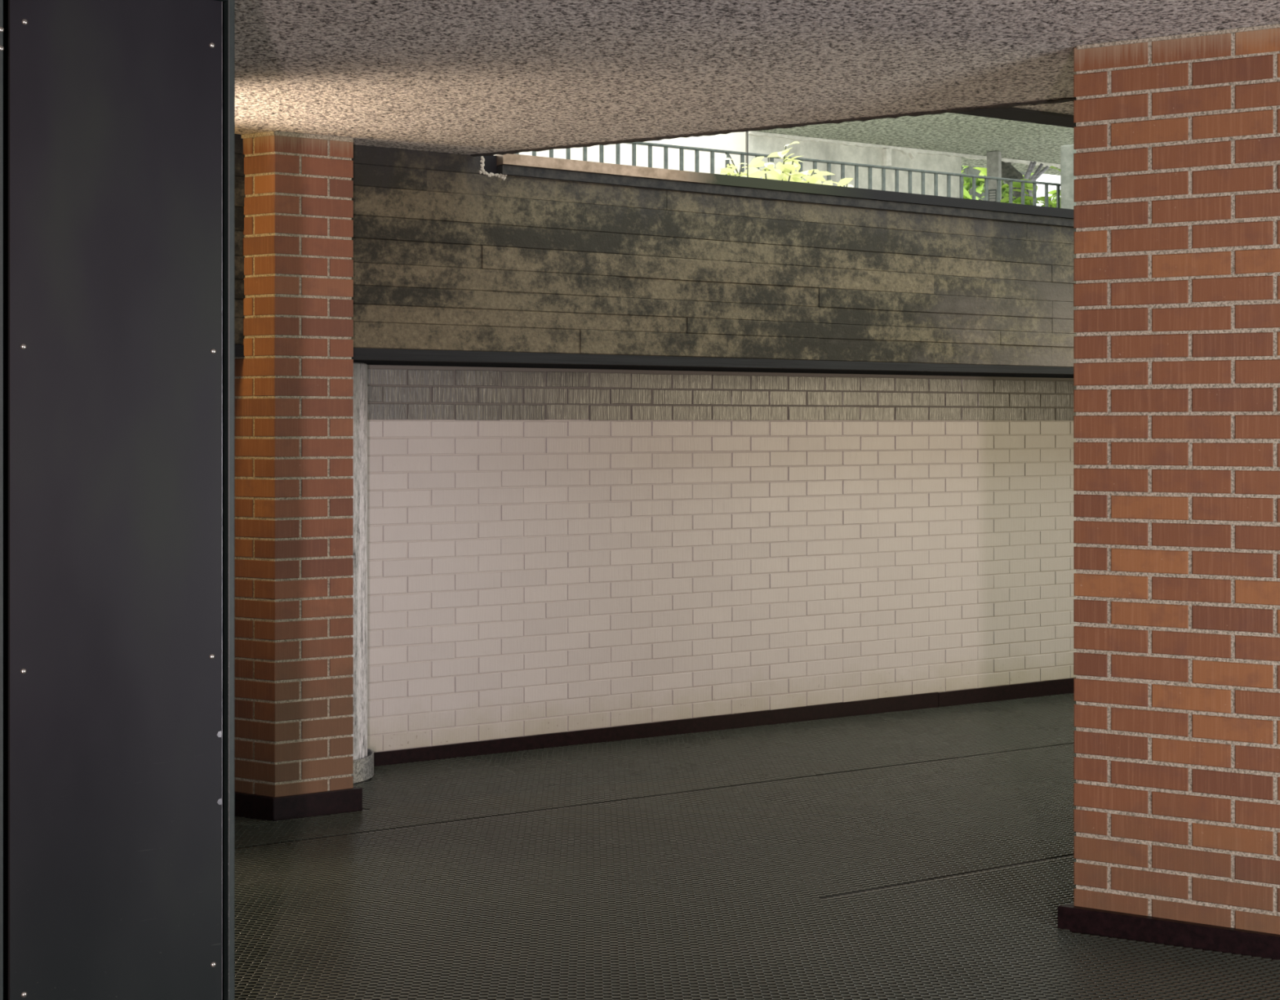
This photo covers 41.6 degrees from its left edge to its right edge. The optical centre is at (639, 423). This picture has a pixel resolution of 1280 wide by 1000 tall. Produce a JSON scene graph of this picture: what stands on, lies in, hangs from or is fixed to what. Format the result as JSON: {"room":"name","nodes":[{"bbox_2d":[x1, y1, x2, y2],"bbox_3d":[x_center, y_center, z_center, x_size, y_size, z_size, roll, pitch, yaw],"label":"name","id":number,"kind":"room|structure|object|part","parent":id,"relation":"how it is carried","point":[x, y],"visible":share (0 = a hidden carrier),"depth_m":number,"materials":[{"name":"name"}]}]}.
{"room":"subway station","nodes":[
{"label":"subway station","id":0,"kind":"room"},
{"bbox_2d":[234,133,1075,367],"bbox_3d":[1.264,-0.610,7.363,12.600,0.749,0.247,0,0,-31],"label":"wall","id":1,"kind":"structure","parent":0,"point":[451,251],"depth_m":6.55,"materials":[{"name":"concrete"}]},
{"bbox_2d":[234,344,1073,374],"bbox_3d":[1.310,-0.248,7.287,12.600,0.049,0.065,0,0,-31],"label":"trim","id":2,"kind":"structure","parent":1,"relation":"attached to","point":[359,353],"depth_m":6.52,"materials":[{"name":"black metal"}]},
{"bbox_2d":[353,360,1073,377],"bbox_3d":[1.155,-0.244,7.546,12.600,0.036,0.540,0,0,-31],"label":"trim","id":3,"kind":"structure","parent":1,"relation":"attached to","point":[367,362],"depth_m":6.96,"materials":[{"name":"black"}]},
{"bbox_2d":[495,153,1073,218],"bbox_3d":[3.057,-0.936,8.423,8.435,0.101,0.260,0,0,-31],"label":"trim","id":4,"kind":"structure","parent":1,"relation":"attached to","point":[520,160],"depth_m":6.76,"materials":[{"name":"concrete"}]},
{"bbox_2d":[497,164,1073,226],"bbox_3d":[3.066,-0.897,8.410,8.433,0.095,0.213,0,0,-31],"label":"trim","id":5,"kind":"structure","parent":1,"relation":"attached to","point":[508,170],"depth_m":6.77,"materials":[{"name":"black metal"}]},
{"bbox_2d":[367,364,1075,752],"bbox_3d":[1.278,0.593,8.081,12.800,1.655,0.303,0,0,-31],"label":"wall","id":6,"kind":"structure","parent":0,"point":[550,550],"depth_m":7.29,"materials":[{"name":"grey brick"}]},
{"bbox_2d":[373,677,1075,766],"bbox_3d":[1.948,1.327,8.305,7.020,0.110,0.013,0,0,-31],"label":"baseboard","id":7,"kind":"structure","parent":6,"relation":"attached to","point":[1044,688],"depth_m":7.37,"materials":[{"name":"black"}]},
{"bbox_2d":[496,131,961,198],"bbox_3d":[-1.683,-3.050,15.290,11.806,4.300,0.300,0,0,-31],"label":"wall","id":8,"kind":"structure","parent":0,"point":[764,144],"depth_m":17.08,"materials":[{"name":"concrete"}]},
{"bbox_2d":[882,148,891,166],"bbox_3d":[2.582,-2.778,17.623,0.070,0.176,0.060,0,0,-31],"label":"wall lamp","id":9,"kind":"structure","parent":8,"relation":"attached to","point":[886,153],"depth_m":17.60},
{"bbox_2d":[748,130,1060,168],"bbox_3d":[3.056,-2.847,17.915,4.600,0.103,0.046,0,0,-31],"label":"trim","id":10,"kind":"structure","parent":8,"relation":"attached to","point":[912,153],"depth_m":17.70,"materials":[{"name":"grey concrete"}]},
{"bbox_2d":[234,693,1279,999],"bbox_3d":[1.300,1.357,2.300,11.000,0.310,15.000,0,0,0],"label":"floor","id":11,"kind":"structure","parent":0,"point":[922,854],"depth_m":4.82,"materials":[{"name":"grey tile"}]},
{"bbox_2d":[0,0,234,999],"bbox_3d":[-1.089,0.163,3.288,0.533,2.271,0.258,0,0,-31],"label":"wall","id":12,"kind":"structure","parent":11,"relation":"on","point":[117,117],"depth_m":3.20,"materials":[{"name":"black metal"}]},
{"bbox_2d":[234,131,362,820],"bbox_3d":[-1.314,0.181,5.801,0.692,2.305,0.272,0,0,29],"label":"brick pillar","id":13,"kind":"structure","parent":11,"relation":"on","point":[294,382],"depth_m":5.67,"materials":[{"name":"brown brick"}]},
{"bbox_3d":[-1.314,1.287,5.801,0.692,0.089,0.272,0,0,29],"label":"baseboard","id":14,"kind":"part","parent":13,"relation":"part of","materials":[{"name":"black"}]},
{"bbox_2d":[351,362,373,782],"bbox_3d":[-1.179,0.558,6.289,0.365,1.565,0.346,0,0,0],"label":"pipe","id":15,"kind":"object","parent":11,"relation":"on","point":[363,757],"depth_m":6.24,"materials":[{"name":"grey metal"}]},
{"bbox_2d":[1057,23,1279,959],"bbox_3d":[2.030,0.172,4.084,1.921,2.289,0.475,0,0,29],"label":"brick pillar","id":16,"kind":"structure","parent":11,"relation":"on","point":[1176,138],"depth_m":4.21,"materials":[{"name":"brown brick"}]},
{"bbox_3d":[2.030,1.280,4.084,1.921,0.074,0.475,0,0,29],"label":"baseboard","id":17,"kind":"part","parent":16,"relation":"part of","materials":[{"name":"black"}]},
{"bbox_2d":[234,0,1279,155],"bbox_3d":[1.162,-1.097,1.807,11.633,0.250,14.014,0,0,0],"label":"ceiling","id":18,"kind":"structure","parent":0,"point":[459,77],"depth_m":4.48,"materials":[{"name":"grey concrete"}]},
{"bbox_2d":[471,97,1075,156],"bbox_3d":[0.503,-0.973,5.479,2.552,0.022,0.024,0,0,29],"label":"trim","id":19,"kind":"structure","parent":18,"relation":"attached to","point":[1072,99],"depth_m":5.49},
{"bbox_2d":[952,106,1075,128],"bbox_3d":[3.962,-1.018,6.942,6.900,0.109,0.132,0,0,-31],"label":"trim","id":20,"kind":"structure","parent":18,"relation":"attached to","point":[1012,113],"depth_m":5.29,"materials":[{"name":"black metal"}]},
{"bbox_2d":[745,112,1073,175],"bbox_3d":[5.158,-3.025,18.175,8.500,0.250,2.950,0,0,-31],"label":"ceiling","id":21,"kind":"structure","parent":0,"point":[950,132],"depth_m":17.02,"materials":[{"name":"grey concrete"}]},
{"bbox_2d":[961,165,1032,200],"bbox_3d":[5.321,-2.550,26.911,2.350,4.500,0.300,0,0,-31],"label":"wall","id":22,"kind":"structure","parent":0,"point":[971,171],"depth_m":26.73,"materials":[{"name":"grey concrete"}]},
{"bbox_3d":[-2.561,-0.750,20.224,24.000,0.300,25.755,0,0,-31],"label":"floor","id":23,"kind":"structure","parent":0,"visible":0},
{"bbox_2d":[720,156,767,177],"bbox_3d":[0.550,-1.263,10.397,0.385,0.729,0.413,0,0,-14],"label":"shrub","id":24,"kind":"object","parent":23,"relation":"on","point":[730,171],"visible":0.09,"depth_m":10.30,"materials":[{"name":"green plant"}]},
{"bbox_2d":[746,131,748,177],"bbox_3d":[0.479,-2.047,7.500,0.037,2.305,0.037,0,0,23],"label":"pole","id":25,"kind":"object","parent":23,"relation":"on","point":[747,131],"visible":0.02,"depth_m":7.50,"materials":[{"name":"grey metal"}]},
{"bbox_2d":[720,141,834,185],"bbox_3d":[0.884,-1.372,11.216,0.707,0.949,0.726,0,0,44],"label":"shrub","id":26,"kind":"object","parent":23,"relation":"on","point":[785,171],"visible":0.2,"depth_m":11.14,"materials":[{"name":"green plant"}]},
{"bbox_2d":[514,142,1060,208],"bbox_3d":[0.498,-1.448,12.297,7.160,1.105,0.040,0,0,-31],"label":"railing","id":27,"kind":"object","parent":23,"relation":"on","point":[712,151],"visible":0.15,"depth_m":13.03,"materials":[{"name":"black metal"}]},
{"bbox_3d":[0.498,-1.992,12.297,7.160,0.016,0.040,0,0,-31],"label":"rail","id":28,"kind":"part","parent":27,"relation":"part of","materials":[{"name":"black metal"}]},
{"bbox_2d":[822,177,853,187],"bbox_3d":[1.296,-1.318,11.864,0.522,0.839,0.437,0,0,0],"label":"shrub","id":29,"kind":"object","parent":23,"relation":"on","point":[844,181],"visible":0.06,"depth_m":11.94,"materials":[{"name":"green plant"}]},
{"bbox_2d":[963,187,979,199],"bbox_3d":[3.934,-1.908,20.463,0.947,2.018,0.944,0,0,0],"label":"shrub","id":30,"kind":"object","parent":23,"relation":"on","point":[966,193],"visible":0.02,"depth_m":20.43,"materials":[{"name":"green plant"}]},
{"bbox_2d":[961,165,984,199],"bbox_3d":[4.698,-2.491,24.449,0.939,3.183,0.927,0,0,-23],"label":"tree","id":31,"kind":"object","parent":23,"relation":"on","point":[967,185],"visible":0.05,"depth_m":24.41,"materials":[{"name":"green plant"}]},
{"bbox_2d":[986,151,1001,201],"bbox_3d":[3.778,-1.897,18.001,0.130,1.995,0.118,0,0,29],"label":"post","id":32,"kind":"object","parent":23,"relation":"on","point":[993,158],"visible":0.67,"depth_m":17.96,"materials":[{"name":"concrete"}]},
{"bbox_3d":[3.752,-2.419,17.953,0.084,0.138,0.009,0,0,29],"label":"louvre frame","id":33,"kind":"part","parent":32,"relation":"part of","materials":[{"name":"grey paint"}]},
{"bbox_2d":[973,167,1034,203],"bbox_3d":[4.917,-2.231,22.273,0.757,2.664,0.872,0,0,42],"label":"tree","id":34,"kind":"object","parent":23,"relation":"on","point":[1005,192],"visible":0.05,"depth_m":22.15,"materials":[{"name":"green plant"}]},
{"bbox_2d":[1001,160,1048,199],"bbox_3d":[4.162,-1.883,18.434,0.503,2.016,0.528,0,0,0],"label":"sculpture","id":35,"kind":"object","parent":23,"relation":"on","point":[1008,171],"visible":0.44,"depth_m":18.51,"materials":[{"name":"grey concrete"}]},
{"bbox_3d":[4.180,-2.668,18.200,0.131,0.314,0.060,0,0,0],"label":"stem","id":36,"kind":"part","parent":35,"relation":"part of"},
{"bbox_3d":[4.193,-2.617,18.200,0.174,0.421,0.060,0,0,0],"label":"stem","id":37,"kind":"part","parent":35,"relation":"part of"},
{"bbox_3d":[4.247,-2.588,18.200,0.209,0.438,0.060,0,0,0],"label":"stem","id":38,"kind":"part","parent":35,"relation":"part of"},
{"bbox_3d":[4.290,-2.626,18.200,0.247,0.311,0.060,0,0,0],"label":"stem","id":39,"kind":"part","parent":35,"relation":"part of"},
{"bbox_2d":[1000,165,1060,207],"bbox_3d":[3.951,-1.698,16.382,0.855,1.600,0.728,0,0,-23],"label":"shrub","id":40,"kind":"object","parent":23,"relation":"on","point":[1028,200],"visible":0.05,"depth_m":16.33,"materials":[{"name":"green plant"}]},
{"bbox_2d":[1038,190,1056,204],"bbox_3d":[6.375,-2.254,25.282,1.039,2.709,1.085,0,0,0],"label":"tree","id":41,"kind":"object","parent":23,"relation":"on","point":[1052,192],"visible":0.02,"depth_m":24.96,"materials":[{"name":"green plant"}]},
{"bbox_2d":[1060,144,1075,208],"bbox_3d":[3.934,-1.600,14.025,0.727,1.400,0.583,0,0,29],"label":"concrete column","id":42,"kind":"structure","parent":23,"relation":"on","point":[1067,177],"depth_m":13.92,"materials":[{"name":"grey concrete"}]}
]}

